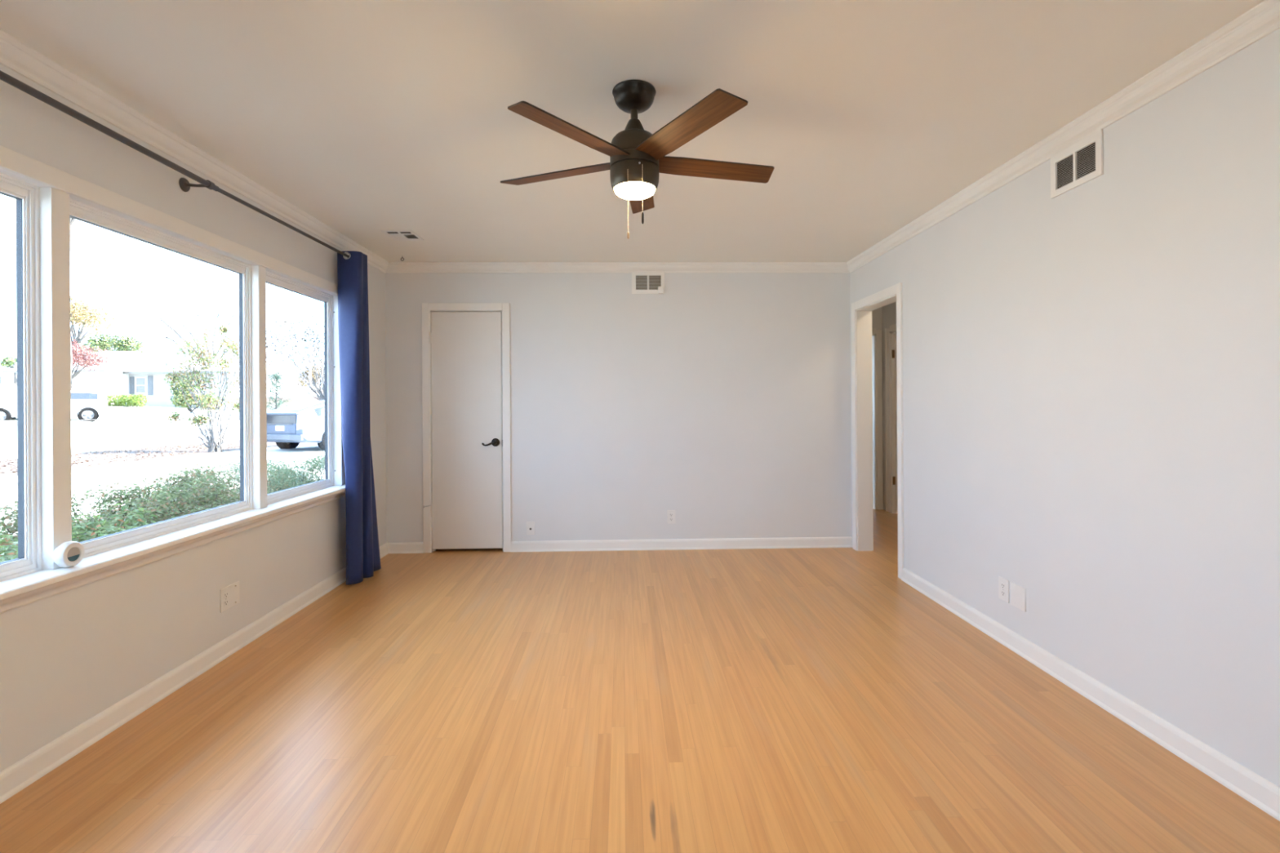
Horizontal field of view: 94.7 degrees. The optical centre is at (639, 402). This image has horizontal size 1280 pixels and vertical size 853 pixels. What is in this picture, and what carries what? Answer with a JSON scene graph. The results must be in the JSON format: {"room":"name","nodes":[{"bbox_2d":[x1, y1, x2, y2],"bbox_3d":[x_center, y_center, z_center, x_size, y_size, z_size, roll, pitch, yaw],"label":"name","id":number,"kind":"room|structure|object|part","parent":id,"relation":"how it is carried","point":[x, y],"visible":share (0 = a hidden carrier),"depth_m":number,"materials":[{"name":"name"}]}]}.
{"room":"empty living room","nodes":[
{"label":"empty living room","id":0,"kind":"room"},
{"bbox_2d":[0,63,386,772],"bbox_3d":[-2.086,0.050,1.568,0.085,2.440,7.025,0,0,-2],"label":"wall","id":1,"kind":"structure","parent":0,"point":[68,657],"depth_m":2.48,"materials":[{"name":"paint"}]},
{"bbox_2d":[0,145,344,582],"bbox_3d":[-2.112,-0.105,2.667,0.108,1.431,3.044,0,0,-2],"label":"window","id":2,"kind":"structure","parent":1,"relation":"in","point":[26,195],"depth_m":2.06,"materials":[{"name":"white plastic"}]},
{"bbox_2d":[69,198,252,557],"bbox_3d":[-2.140,-0.074,2.680,0.053,1.358,1.104,0,0,-2],"label":"window","id":3,"kind":"structure","parent":2,"relation":"attached to","point":[78,211],"depth_m":2.88,"materials":[{"name":"white plastic"}]},
{"bbox_2d":[251,265,335,509],"bbox_3d":[-2.148,-0.074,3.688,0.094,1.358,0.912,0,0,-2],"label":"window","id":4,"kind":"structure","parent":2,"relation":"attached to","point":[273,279],"depth_m":3.29,"materials":[{"name":"white plastic"}]},
{"bbox_2d":[0,484,345,613],"bbox_3d":[-2.084,0.628,2.657,0.204,0.087,3.086,0,0,-2],"label":"window sill","id":5,"kind":"structure","parent":1,"relation":"attached to","point":[22,590],"depth_m":2.40,"materials":[{"name":"white paint"}]},
{"bbox_2d":[52,541,84,567],"bbox_3d":[-2.027,0.538,2.088,0.046,0.091,0.091,0,0,-2],"label":"sensor","id":6,"kind":"object","parent":5,"relation":"on","point":[68,553],"visible":1,"depth_m":2.07,"materials":[{"name":"white plastic"}]},
{"bbox_2d":[0,70,349,257],"bbox_3d":[-2.016,-1.000,2.658,0.130,0.074,3.231,0,0,-2],"label":"curtain rod","id":7,"kind":"object","parent":1,"relation":"attached to","point":[184,183],"visible":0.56,"depth_m":2.31,"materials":[{"name":"black metal"}]},
{"bbox_2d":[337,250,381,585],"bbox_3d":[-2.010,0.104,4.261,0.180,2.286,0.468,0,0,-2],"label":"curtain","id":8,"kind":"object","parent":7,"relation":"hanging from","point":[362,548],"visible":0.98,"depth_m":4.05,"materials":[{"name":"fabric"}]},
{"bbox_2d":[0,29,388,272],"bbox_3d":[-2.024,-1.131,1.555,0.052,0.079,6.826,0,0,-2],"label":"crown molding","id":9,"kind":"structure","parent":1,"relation":"attached to","point":[15,55],"depth_m":2.46,"materials":[{"name":"white paint"}]},
{"bbox_2d":[0,542,388,804],"bbox_3d":[-2.024,1.226,1.555,0.022,0.088,6.826,0,0,-2],"label":"baseboard","id":10,"kind":"structure","parent":1,"relation":"attached to","point":[20,775],"depth_m":2.42,"materials":[{"name":"white paint"}]},
{"bbox_2d":[220,581,239,613],"bbox_3d":[-2.074,0.983,2.984,0.008,0.115,0.142,0,0,-2],"label":"outlet","id":11,"kind":"object","parent":1,"relation":"attached to","point":[230,594],"visible":1,"depth_m":2.98,"materials":[{"name":"white plastic"}]},
{"bbox_2d":[223,599,228,606],"bbox_3d":[-2.071,1.002,2.948,0.004,0.027,0.033,0,0,-2],"label":"receptacle","id":12,"kind":"object","parent":11,"relation":"attached to","point":[225,601],"depth_m":2.95,"materials":[{"name":"white plastic"}]},
{"bbox_2d":[223,591,228,598],"bbox_3d":[-2.072,0.963,2.948,0.004,0.027,0.033,0,0,-2],"label":"receptacle","id":13,"kind":"object","parent":11,"relation":"attached to","point":[225,593],"depth_m":2.95,"materials":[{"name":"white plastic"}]},
{"bbox_2d":[385,272,851,542],"bbox_3d":[-0.163,0.038,5.080,3.962,2.440,0.114,0,0,-2],"label":"wall","id":14,"kind":"structure","parent":0,"point":[720,401],"depth_m":5.03,"materials":[{"name":"paint"}]},
{"bbox_2d":[386,542,423,553],"bbox_3d":[-1.980,1.225,4.960,0.309,0.088,0.022,0,0,-2],"label":"baseboard","id":15,"kind":"structure","parent":14,"relation":"attached to","point":[411,547],"depth_m":4.96,"materials":[{"name":"white paint"}]},
{"bbox_2d":[422,302,511,553],"bbox_3d":[-1.465,0.213,5.016,0.736,2.106,0.168,0,0,-2],"label":"door","id":16,"kind":"structure","parent":14,"relation":"in","point":[466,425],"depth_m":4.99,"materials":[{"name":"white paint"}]},
{"bbox_3d":[-1.274,0.348,4.949,0.106,0.038,0.022,0,0,-2],"label":"lever","id":17,"kind":"part","parent":16,"relation":"part of","materials":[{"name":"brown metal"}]},
{"bbox_2d":[526,521,534,535],"bbox_3d":[-0.927,1.069,4.992,0.071,0.115,0.017,0,0,-2],"label":"cable jack","id":18,"kind":"object","parent":14,"relation":"attached to","point":[530,525],"visible":1,"depth_m":5.00,"materials":[{"name":"white plastic"}]},
{"bbox_2d":[385,262,849,272],"bbox_3d":[-0.168,-1.143,4.997,3.962,0.079,0.052,0,0,-2],"label":"crown molding","id":19,"kind":"structure","parent":14,"relation":"attached to","point":[393,267],"depth_m":4.99,"materials":[{"name":"white paint"}]},
{"bbox_2d":[631,271,664,293],"bbox_3d":[0.070,-1.016,5.013,0.279,0.188,0.034,0,0,-2],"label":"air vent","id":20,"kind":"object","parent":14,"relation":"in","point":[642,282],"visible":1,"depth_m":5.02,"materials":[{"name":"white metal"}]},
{"bbox_3d":[0.176,-0.954,5.011,0.045,0.062,0.024,0,0,-2],"label":"damper lever","id":21,"kind":"part","parent":20,"relation":"part of","materials":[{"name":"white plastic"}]},
{"bbox_2d":[666,510,675,524],"bbox_3d":[0.267,0.978,5.032,0.071,0.115,0.008,0,0,-2],"label":"outlet","id":22,"kind":"object","parent":14,"relation":"attached to","point":[670,513],"visible":1,"depth_m":5.03,"materials":[{"name":"white plastic"}]},
{"bbox_2d":[511,537,853,551],"bbox_3d":[0.367,1.211,5.028,2.919,0.088,0.022,0,0,-2],"label":"baseboard","id":23,"kind":"structure","parent":14,"relation":"attached to","point":[790,542],"depth_m":5.02,"materials":[{"name":"white paint"}]},
{"bbox_2d":[0,0,1264,262],"bbox_3d":[-0.056,-1.223,1.627,4.161,0.080,7.025,0,0,-2],"label":"ceiling","id":24,"kind":"structure","parent":0,"point":[367,117],"depth_m":2.27,"materials":[{"name":"paint"}]},
{"bbox_2d":[380,230,423,240],"bbox_3d":[-1.663,-1.169,4.132,0.212,0.006,0.240,0,0,-2],"label":"ceiling vent","id":25,"kind":"object","parent":24,"relation":"in","point":[396,235],"visible":1,"depth_m":4.12,"materials":[{"name":"white metal"}]},
{"bbox_2d":[500,79,773,239],"bbox_3d":[-0.017,-0.889,2.274,1.099,0.588,1.079,0,0,-2],"label":"ceiling fan","id":26,"kind":"object","parent":24,"relation":"hanging from","point":[637,157],"visible":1,"depth_m":2.16,"materials":[{"name":"brown wood"}]},
{"bbox_3d":[-0.314,-0.912,2.356,0.516,0.006,0.107,0,12,22],"label":"blade","id":27,"kind":"part","parent":26,"relation":"part of","materials":[{"name":"brown wood"}]},
{"bbox_3d":[-0.223,-0.913,1.996,0.107,0.006,0.516,15,10,39],"label":"blade","id":28,"kind":"part","parent":26,"relation":"part of","materials":[{"name":"brown wood"}]},
{"bbox_3d":[-0.044,-0.735,2.141,0.003,0.228,0.003,0,0,-2],"label":"pull chain","id":29,"kind":"part","parent":26,"relation":"part of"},
{"bbox_3d":[-0.020,-0.802,2.239,0.153,0.040,0.153,0,0,-2],"label":"lamp shade","id":30,"kind":"part","parent":26,"relation":"part of","materials":[{"name":"white glass"}]},
{"bbox_3d":[0.000,-0.914,2.554,0.107,0.006,0.516,-12,-1,4],"label":"blade","id":31,"kind":"part","parent":26,"relation":"part of","materials":[{"name":"brown wood"}]},
{"bbox_3d":[0.009,-0.780,2.143,0.003,0.174,0.003,0,0,-2],"label":"pull chain","id":32,"kind":"part","parent":26,"relation":"part of","materials":[{"name":"gold metal"}]},
{"bbox_3d":[0.148,-0.915,1.971,0.107,0.006,0.516,14,-7,-31],"label":"blade","id":33,"kind":"part","parent":26,"relation":"part of","materials":[{"name":"brown wood"}]},
{"bbox_3d":[0.286,-0.916,2.316,0.516,0.006,0.107,0,-12,-14],"label":"blade","id":34,"kind":"part","parent":26,"relation":"part of","materials":[{"name":"brown wood"}]},
{"bbox_2d":[0,509,1279,852],"bbox_3d":[0.448,1.314,2.490,5.188,0.120,8.723,0,0,-2],"label":"floor","id":35,"kind":"structure","parent":0,"point":[810,700],"depth_m":2.22,"materials":[{"name":"brown wood"}]},
{"bbox_2d":[849,28,1279,787],"bbox_3d":[2.463,0.022,2.549,1.141,2.440,8.723,0,0,-2],"label":"wall","id":36,"kind":"structure","parent":0,"point":[1091,370],"depth_m":2.29,"materials":[{"name":"paint"}]},
{"bbox_2d":[851,282,903,578],"bbox_3d":[1.891,0.201,4.579,0.148,2.088,0.888,0,0,-2],"label":"door frame","id":37,"kind":"structure","parent":36,"relation":"attached to","point":[864,397],"depth_m":4.94,"materials":[{"name":"paint"}]},
{"bbox_2d":[871,328,883,510],"bbox_3d":[2.344,0.195,6.850,0.910,2.095,0.117,0,0,-2],"label":"door","id":38,"kind":"structure","parent":36,"relation":"in","point":[877,361],"depth_m":6.80,"materials":[{"name":"white paint"}]},
{"bbox_2d":[884,324,897,513],"bbox_3d":[2.865,0.189,6.233,0.126,2.100,0.955,0,0,-2],"label":"door","id":39,"kind":"structure","parent":36,"relation":"in","point":[891,375],"depth_m":6.60,"materials":[{"name":"white paint"}]},
{"bbox_2d":[998,576,1009,603],"bbox_3d":[1.880,0.967,3.046,0.008,0.115,0.080,0,0,-2],"label":"outlet","id":40,"kind":"object","parent":36,"relation":"attached to","point":[1003,584],"visible":1,"depth_m":3.04,"materials":[{"name":"white plastic"}]},
{"bbox_2d":[1000,590,1005,596],"bbox_3d":[1.878,0.987,3.046,0.004,0.027,0.033,0,0,-2],"label":"receptacle","id":41,"kind":"object","parent":40,"relation":"attached to","point":[1002,592],"depth_m":3.04,"materials":[{"name":"white plastic"}]},
{"bbox_2d":[1000,582,1005,589],"bbox_3d":[1.878,0.948,3.046,0.004,0.027,0.033,0,0,-2],"label":"receptacle","id":42,"kind":"object","parent":40,"relation":"attached to","point":[1002,584],"depth_m":3.04,"materials":[{"name":"white plastic"}]},
{"bbox_2d":[1010,582,1026,612],"bbox_3d":[1.883,0.968,2.936,0.007,0.115,0.108,0,0,-2],"label":"blank plate","id":43,"kind":"object","parent":36,"relation":"attached to","point":[1018,593],"visible":1,"depth_m":2.93,"materials":[{"name":"white plastic"}]},
{"bbox_2d":[846,0,1279,272],"bbox_3d":[1.884,-1.155,1.669,0.052,0.079,6.826,0,0,-2],"label":"crown molding","id":44,"kind":"structure","parent":36,"relation":"attached to","point":[1260,21],"depth_m":2.31,"materials":[{"name":"white paint"}]},
{"bbox_2d":[1050,128,1103,198],"bbox_3d":[1.881,-1.023,2.545,0.010,0.186,0.284,0,0,-2],"label":"air vent","id":45,"kind":"object","parent":36,"relation":"in","point":[1082,162],"visible":1,"depth_m":2.53,"materials":[{"name":"white metal"}]},
{"bbox_2d":[901,567,1279,821],"bbox_3d":[1.928,1.201,1.195,0.022,0.088,5.878,0,0,-2],"label":"baseboard","id":46,"kind":"structure","parent":36,"relation":"attached to","point":[1251,787],"depth_m":2.29,"materials":[{"name":"white paint"}]},
{"label":"outside","id":47,"kind":"structure","parent":0,"visible":0},
{"bbox_2d":[0,405,324,535],"bbox_3d":[-73.314,0.231,42.892,139.915,5.040,150.000,0,0,-2],"label":"lawn","id":48,"kind":"structure","parent":47,"point":[148,415],"depth_m":18.76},
{"bbox_2d":[0,374,17,399],"bbox_3d":[-31.441,-0.352,27.320,1.963,2.112,5.200,0,0,43],"label":"van","id":49,"kind":"object","parent":48,"relation":"on","point":[8,389],"visible":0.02,"depth_m":27.74,"materials":[{"name":"white paint"}]},
{"bbox_2d":[0,355,17,385],"bbox_3d":[-63.573,-2.567,59.819,3.174,4.537,2.077,0,0,35],"label":"shade tree","id":50,"kind":"object","parent":48,"relation":"on","point":[7,362],"visible":0.7,"depth_m":59.68,"materials":[{"name":"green plant"}]},
{"bbox_2d":[0,391,109,422],"bbox_3d":[-26.951,0.196,26.574,4.460,1.490,1.823,0,0,-41],"label":"parked car","id":51,"kind":"object","parent":48,"relation":"on","point":[86,405],"visible":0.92,"depth_m":26.83,"materials":[{"name":"white paint"}]},
{"bbox_2d":[69,217,75,376],"bbox_3d":[-9.435,-1.777,9.737,1.997,6.542,2.128,0,0,-35],"label":"shade tree","id":52,"kind":"object","parent":48,"relation":"on","point":[72,220],"visible":0.02,"depth_m":10.04,"materials":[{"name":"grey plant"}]},
{"bbox_2d":[71,339,112,391],"bbox_3d":[-35.809,-1.801,36.992,3.926,4.463,3.440,0,0,-35],"label":"maple","id":53,"kind":"object","parent":48,"relation":"on","point":[86,357],"visible":0.44,"depth_m":37.06,"materials":[{"name":"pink plant"}]},
{"bbox_2d":[70,293,121,350],"bbox_3d":[-59.236,-5.837,62.567,7.626,11.288,5.162,0,0,-2],"label":"shade tree","id":54,"kind":"object","parent":48,"relation":"on","point":[77,314],"visible":0.69,"depth_m":61.94,"materials":[{"name":"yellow plant"}]},
{"bbox_2d":[6,416,188,422],"bbox_3d":[-25.086,1.061,34.287,0.180,0.550,50.000,0,0,-2],"label":"curb","id":55,"kind":"object","parent":48,"relation":"on","point":[184,416],"visible":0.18,"depth_m":27.83,"materials":[{"name":"concrete"}]},
{"bbox_2d":[78,331,146,353],"bbox_3d":[-49.586,-3.340,55.981,5.770,6.767,4.064,0,0,-2],"label":"shade tree","id":56,"kind":"object","parent":48,"relation":"on","point":[104,341],"visible":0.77,"depth_m":55.04,"materials":[{"name":"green plant"}]},
{"bbox_2d":[106,393,148,407],"bbox_3d":[-36.739,-0.116,41.951,3.081,1.024,0.989,0,0,-2],"label":"boxwood hedge","id":57,"kind":"object","parent":48,"relation":"on","point":[122,401],"visible":0.88,"depth_m":41.80,"materials":[{"name":"green plant"}]},
{"bbox_2d":[2,351,294,410],"bbox_3d":[-38.391,-1.480,47.687,14.900,5.350,10.620,0,0,0],"label":"neighbor house","id":58,"kind":"structure","parent":48,"relation":"on","point":[128,372],"depth_m":45.00,"materials":[{"name":"white"}]},
{"bbox_2d":[129,377,133,394],"bbox_3d":[-38.770,-1.303,44.982,0.300,1.300,0.070,0,0,0],"label":"shutter","id":59,"kind":"object","parent":58,"relation":"hanging from","point":[131,379],"depth_m":44.94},
{"bbox_3d":[-38.077,-1.597,44.947,0.690,0.540,0.020,0,0,0],"label":"pane","id":60,"kind":"part","parent":58,"relation":"part of","materials":[{"name":"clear glass"}]},
{"bbox_3d":[-38.073,-1.007,44.947,0.690,0.520,0.020,0,0,0],"label":"pane","id":61,"kind":"part","parent":58,"relation":"part of","materials":[{"name":"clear glass"}]},
{"bbox_2d":[142,360,146,365],"bbox_3d":[-39.276,-3.075,46.672,0.150,0.550,0.150,0,0,0],"label":"chimney vent","id":62,"kind":"object","parent":58,"relation":"attached to","point":[144,362],"depth_m":46.60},
{"bbox_2d":[147,375,152,395],"bbox_3d":[-37.365,-1.296,44.982,0.350,1.470,0.070,0,0,0],"label":"shutter","id":63,"kind":"object","parent":58,"relation":"hanging from","point":[149,377],"depth_m":44.94,"materials":[{"name":"wood"}]},
{"bbox_2d":[0,439,302,477],"bbox_3d":[-13.113,1.343,16.129,3.251,0.093,19.183,0,0,1],"label":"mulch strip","id":64,"kind":"object","parent":48,"relation":"on","point":[8,473],"visible":0.3,"depth_m":15.06,"materials":[{"name":"white"}]},
{"bbox_2d":[160,324,239,452],"bbox_3d":[-11.795,-0.384,16.267,2.367,3.549,1.565,0,0,6],"label":"crape myrtle","id":65,"kind":"object","parent":64,"relation":"on","point":[200,420],"visible":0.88,"depth_m":16.21,"materials":[{"name":"green plant"}]},
{"bbox_2d":[6,483,297,547],"bbox_3d":[-4.451,1.403,5.623,4.645,0.018,9.500,0,0,-2],"label":"flower bed","id":66,"kind":"object","parent":48,"relation":"on","point":[297,483],"depth_m":7.13,"materials":[{"name":"plant"}]},
{"bbox_2d":[0,548,17,562],"bbox_3d":[-3.302,1.102,2.673,0.852,0.737,1.001,0,0,-19],"label":"shrub","id":67,"kind":"object","parent":66,"relation":"on","point":[11,557],"visible":0.03,"depth_m":2.94,"materials":[{"name":"green plant"}]},
{"bbox_2d":[0,539,17,559],"bbox_3d":[-3.567,1.076,3.208,0.656,0.737,1.008,0,0,35],"label":"shrub","id":68,"kind":"object","parent":66,"relation":"on","point":[15,549],"visible":0.02,"depth_m":3.31,"materials":[{"name":"green plant"}]},
{"bbox_2d":[0,489,99,551],"bbox_3d":[-4.576,1.061,4.421,0.880,0.760,0.664,0,0,-18],"label":"shrub","id":69,"kind":"object","parent":66,"relation":"on","point":[7,527],"visible":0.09,"depth_m":4.36,"materials":[{"name":"green plant"}]},
{"bbox_2d":[0,522,147,559],"bbox_3d":[-3.526,1.109,3.634,0.834,0.722,0.980,0,0,12],"label":"shrub","id":70,"kind":"object","parent":66,"relation":"on","point":[6,539],"visible":0.04,"depth_m":3.76,"materials":[{"name":"green plant"}]},
{"bbox_2d":[17,502,162,548],"bbox_3d":[-3.864,1.077,4.128,1.008,0.737,0.656,0,0,-12],"label":"shrub","id":71,"kind":"object","parent":66,"relation":"on","point":[143,521],"visible":0.06,"depth_m":4.15,"materials":[{"name":"green plant"}]},
{"bbox_2d":[76,481,186,537],"bbox_3d":[-4.289,1.052,5.061,0.898,0.776,0.677,0,0,-9],"label":"shrub","id":72,"kind":"object","parent":66,"relation":"on","point":[127,495],"visible":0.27,"depth_m":4.93,"materials":[{"name":"green plant"}]},
{"bbox_2d":[72,480,210,537],"bbox_3d":[-3.841,1.046,4.670,0.812,0.802,0.901,0,0,-17],"label":"shrub","id":73,"kind":"object","parent":66,"relation":"on","point":[148,504],"visible":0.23,"depth_m":4.50,"materials":[{"name":"green plant"}]},
{"bbox_2d":[132,468,215,515],"bbox_3d":[-4.645,1.054,5.887,0.898,0.776,0.677,0,0,23],"label":"shrub","id":74,"kind":"object","parent":66,"relation":"on","point":[180,477],"visible":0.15,"depth_m":5.86,"materials":[{"name":"green plant"}]},
{"bbox_2d":[142,476,239,520],"bbox_3d":[-3.858,1.054,5.135,0.795,0.785,0.882,0,0,3],"label":"shrub","id":75,"kind":"object","parent":66,"relation":"on","point":[201,495],"visible":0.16,"depth_m":5.29,"materials":[{"name":"green plant"}]},
{"bbox_2d":[174,463,239,510],"bbox_3d":[-4.669,1.054,6.365,0.675,0.776,0.903,0,0,-23],"label":"shrub","id":76,"kind":"object","parent":66,"relation":"on","point":[228,480],"visible":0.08,"depth_m":6.40,"materials":[{"name":"green plant"}]},
{"bbox_2d":[175,467,281,515],"bbox_3d":[-4.057,1.047,5.889,0.812,0.802,0.901,0,0,35],"label":"shrub","id":77,"kind":"object","parent":66,"relation":"on","point":[219,479],"visible":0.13,"depth_m":5.70,"materials":[{"name":"green plant"}]},
{"bbox_2d":[215,453,291,496],"bbox_3d":[-4.791,1.028,7.440,0.935,0.819,0.878,0,0,16],"label":"juniper shrub","id":78,"kind":"object","parent":66,"relation":"on","point":[233,468],"visible":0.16,"depth_m":7.35,"materials":[{"name":"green plant"}]},
{"bbox_2d":[231,457,308,502],"bbox_3d":[-4.235,1.044,7.033,0.886,0.780,0.980,0,0,1],"label":"juniper shrub","id":79,"kind":"object","parent":66,"relation":"on","point":[282,483],"visible":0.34,"depth_m":6.94,"materials":[{"name":"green plant"}]},
{"bbox_2d":[266,452,324,492],"bbox_3d":[-4.462,1.046,7.689,0.886,0.780,0.980,0,0,37],"label":"juniper shrub","id":80,"kind":"object","parent":66,"relation":"on","point":[307,474],"visible":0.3,"depth_m":7.71,"materials":[{"name":"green plant"}]},
{"bbox_2d":[289,450,324,487],"bbox_3d":[-4.536,1.028,8.289,0.935,0.819,0.878,0,0,-21],"label":"juniper shrub","id":81,"kind":"object","parent":66,"relation":"on","point":[323,451],"visible":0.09,"depth_m":8.19,"materials":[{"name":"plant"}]},
{"bbox_2d":[0,444,321,535],"bbox_3d":[-10.270,1.345,10.694,9.536,0.229,16.220,0,0,-2],"label":"fallen leaves","id":82,"kind":"object","parent":48,"relation":"on","point":[179,446],"visible":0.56,"depth_m":13.36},
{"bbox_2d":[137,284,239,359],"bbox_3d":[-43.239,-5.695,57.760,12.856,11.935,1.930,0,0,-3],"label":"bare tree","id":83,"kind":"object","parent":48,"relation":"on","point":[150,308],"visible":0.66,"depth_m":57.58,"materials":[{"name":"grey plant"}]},
{"bbox_2d":[168,375,214,413],"bbox_3d":[-30.385,-0.550,39.925,2.825,2.493,2.250,0,0,-2],"label":"bush","id":84,"kind":"object","parent":48,"relation":"on","point":[180,402],"visible":0.59,"depth_m":39.39,"materials":[{"name":"green plant"}]},
{"bbox_2d":[226,386,319,420],"bbox_3d":[-22.992,0.533,39.347,5.400,3.250,5.840,0,0,-7],"label":"house","id":85,"kind":"structure","parent":48,"relation":"on","point":[297,394],"depth_m":37.02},
{"bbox_2d":[266,368,291,410],"bbox_3d":[-14.780,0.036,23.918,1.505,2.816,1.470,0,0,-2],"label":"pine tree","id":86,"kind":"object","parent":48,"relation":"on","point":[277,376],"visible":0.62,"depth_m":23.95,"materials":[{"name":"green plant"}]},
{"bbox_2d":[235,304,324,400],"bbox_3d":[-13.922,-1.355,24.942,6.169,5.727,3.772,0,0,-2],"label":"oak tree","id":87,"kind":"object","parent":48,"relation":"on","point":[317,391],"visible":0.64,"depth_m":24.56,"materials":[{"name":"green plant"}]},
{"bbox_2d":[266,400,324,450],"bbox_3d":[-9.407,0.667,18.657,1.793,1.503,4.510,0,0,18],"label":"car","id":88,"kind":"object","parent":48,"relation":"on","point":[288,426],"visible":0.35,"depth_m":16.60,"materials":[{"name":"white metal"}]},
{"bbox_3d":[-10.106,0.725,16.548,0.320,0.140,0.014,0,0,18],"label":"number plate","id":89,"kind":"part","parent":88,"relation":"part of","materials":[{"name":"white metal"}]},
{"bbox_3d":[-10.099,0.750,16.566,1.120,0.250,0.036,0,0,18],"label":"tailgate panel","id":90,"kind":"part","parent":88,"relation":"part of","materials":[{"name":"metal"}]},
{"bbox_3d":[-10.101,0.475,16.568,1.160,0.240,0.032,0,0,18],"label":"glass","id":91,"kind":"part","parent":88,"relation":"part of","materials":[{"name":"glass"}]},
{"bbox_2d":[296,414,303,430],"bbox_3d":[-9.414,0.555,16.413,0.200,0.430,0.175,0,0,18],"label":"tail lamp","id":92,"kind":"object","parent":88,"relation":"attached to","point":[300,418],"depth_m":16.33,"materials":[{"name":"white plastic"}]},
{"bbox_2d":[297,363,323,388],"bbox_3d":[-25.990,-0.906,47.926,2.987,4.625,2.727,0,0,-2],"label":"shade tree","id":93,"kind":"object","parent":48,"relation":"on","point":[301,381],"visible":0.27,"depth_m":47.24,"materials":[{"name":"grey plant"}]},
{"bbox_2d":[308,349,311,401],"bbox_3d":[-20.105,-0.659,35.932,0.162,5.100,0.170,0,0,-2],"label":"utility pole","id":94,"kind":"object","parent":48,"relation":"on","point":[309,358],"visible":0.38,"depth_m":35.87,"materials":[{"name":"brown wood"}]},
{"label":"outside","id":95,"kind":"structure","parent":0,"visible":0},
{"bbox_2d":[0,425,239,458],"bbox_3d":[-16.890,1.645,39.527,11.900,1.366,140.000,0,0,-2],"label":"street","id":96,"kind":"structure","parent":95,"point":[117,440],"depth_m":19.71,"materials":[{"name":"grey asphalt"}]},
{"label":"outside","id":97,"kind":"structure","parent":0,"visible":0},
{"bbox_2d":[0,442,318,489],"bbox_3d":[-10.726,1.831,14.695,1.299,0.984,90.124,0,0,1],"label":"sidewalk","id":98,"kind":"structure","parent":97,"point":[213,457],"depth_m":13.02,"materials":[{"name":"concrete"}]}
]}

